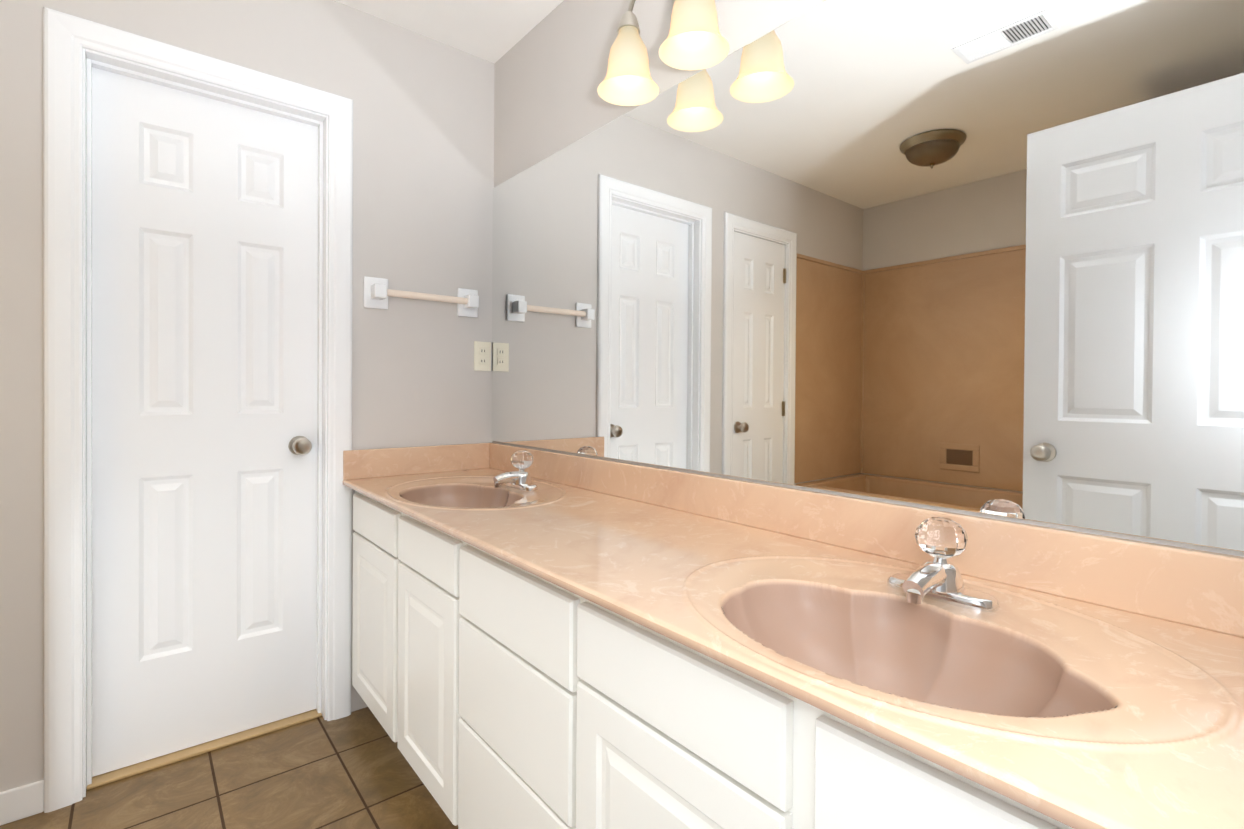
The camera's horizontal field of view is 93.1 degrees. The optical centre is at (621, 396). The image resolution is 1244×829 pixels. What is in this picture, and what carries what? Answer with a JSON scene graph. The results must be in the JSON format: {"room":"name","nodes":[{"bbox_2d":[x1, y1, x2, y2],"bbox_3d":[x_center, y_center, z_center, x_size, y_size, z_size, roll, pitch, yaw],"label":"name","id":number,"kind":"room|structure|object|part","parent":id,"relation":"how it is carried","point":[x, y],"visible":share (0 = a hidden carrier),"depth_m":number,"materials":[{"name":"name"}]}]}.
{"room":"bathroom","nodes":[
{"label":"bathroom","id":0,"kind":"room"},
{"bbox_2d":[0,707,457,828],"bbox_3d":[-0.935,1.141,0.591,3.150,0.060,2.510,0,1,-39],"label":"floor","id":1,"kind":"structure","parent":0,"point":[354,770],"depth_m":1.65,"materials":[{"name":"tile"}]},
{"bbox_2d":[342,442,1243,828],"bbox_3d":[-0.028,0.646,1.329,0.568,0.929,2.262,0,1,-39],"label":"bathroom vanity","id":2,"kind":"object","parent":1,"relation":"on","point":[548,640],"visible":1,"depth_m":0.90,"materials":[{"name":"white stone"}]},
{"bbox_2d":[493,450,537,490],"bbox_3d":[-0.351,0.236,1.906,0.136,0.122,0.160,0,1,-39],"label":"faucet","id":3,"kind":"object","parent":2,"relation":"on","point":[520,480],"depth_m":1.89,"materials":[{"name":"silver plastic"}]},
{"bbox_2d":[887,517,998,611],"bbox_3d":[0.474,0.250,0.901,0.136,0.122,0.160,0,1,-39],"label":"faucet","id":4,"kind":"object","parent":2,"relation":"on","point":[937,585],"depth_m":0.89,"materials":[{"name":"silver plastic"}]},
{"bbox_2d":[0,0,493,791],"bbox_3d":[-1.685,-0.122,1.504,3.150,2.440,0.120,0,1,-39],"label":"wall","id":5,"kind":"structure","parent":0,"point":[422,164],"depth_m":2.05,"materials":[{"name":"paint"}]},
{"bbox_2d":[0,780,43,825],"bbox_3d":[-1.574,1.056,1.525,0.112,0.085,0.011,0,1,-39],"label":"baseboard","id":6,"kind":"structure","parent":5,"relation":"attached to","point":[21,802],"depth_m":1.53,"materials":[{"name":"white wood"}]},
{"bbox_2d":[43,6,352,812],"bbox_3d":[-1.265,0.039,1.838,0.762,2.119,0.141,0,1,-39],"label":"door frame","id":7,"kind":"structure","parent":5,"relation":"attached to","point":[67,38],"depth_m":1.62,"materials":[{"name":"white wood"}]},
{"bbox_2d":[87,709,321,789],"bbox_3d":[-1.288,1.094,1.866,0.600,0.009,0.086,0,1,-39],"label":"door sill","id":8,"kind":"structure","parent":5,"relation":"attached to","point":[144,766],"depth_m":1.82,"materials":[{"name":"brown wood"}]},
{"bbox_2d":[92,67,317,776],"bbox_3d":[-1.292,0.071,1.871,0.595,2.030,0.171,0,1,-39],"label":"door","id":9,"kind":"structure","parent":5,"relation":"in","point":[204,387],"depth_m":1.83,"materials":[{"name":"white wood"}]},
{"bbox_3d":[-1.100,0.166,2.030,0.096,0.066,0.171,0,1,-39],"label":"knob","id":10,"kind":"part","parent":9,"relation":"part of","materials":[{"name":"silver metal"}]},
{"bbox_2d":[363,276,478,317],"bbox_3d":[-0.720,-0.365,2.172,0.429,0.110,0.065,0,1,-39],"label":"towel rail","id":11,"kind":"object","parent":5,"relation":"attached to","point":[377,292],"visible":1,"depth_m":2.11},
{"bbox_2d":[474,341,490,370],"bbox_3d":[-0.555,-0.161,2.347,0.072,0.116,0.008,0,1,-39],"label":"electrical outlet plate","id":12,"kind":"object","parent":5,"relation":"attached to","point":[482,356],"visible":1,"depth_m":2.34,"materials":[{"name":"beige plastic"}]},
{"bbox_2d":[335,0,563,63],"bbox_3d":[-0.917,-1.359,0.571,3.150,0.060,2.510,0,1,-39],"label":"ceiling","id":13,"kind":"structure","parent":0,"point":[494,31],"depth_m":2.09,"materials":[{"name":"paint"}]},
{"bbox_2d":[492,0,1243,556],"bbox_3d":[0.283,-0.108,1.496,0.120,2.440,2.390,0,1,-39],"label":"wall","id":14,"kind":"structure","parent":0,"point":[550,70],"depth_m":1.91,"materials":[{"name":"paint"}]},
{"bbox_2d":[597,0,728,105],"bbox_3d":[0.110,-0.942,1.444,0.209,0.311,0.392,0,1,-39],"label":"light","id":15,"kind":"object","parent":14,"relation":"attached to","point":[695,40],"visible":1,"depth_m":1.41,"materials":[{"name":"beige glass"}]},
{"bbox_3d":[0.120,-1.004,1.452,0.134,0.129,0.292,0,1,-39],"label":"arm","id":16,"kind":"part","parent":15,"relation":"part of"},
{"bbox_2d":[491,0,1243,551],"bbox_3d":[0.196,-0.318,1.500,0.005,1.016,2.263,0,1,-39],"label":"mirror","id":17,"kind":"object","parent":14,"relation":"attached to","point":[981,256],"visible":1,"depth_m":1.07,"materials":[{"name":"clear glass"}]}
]}

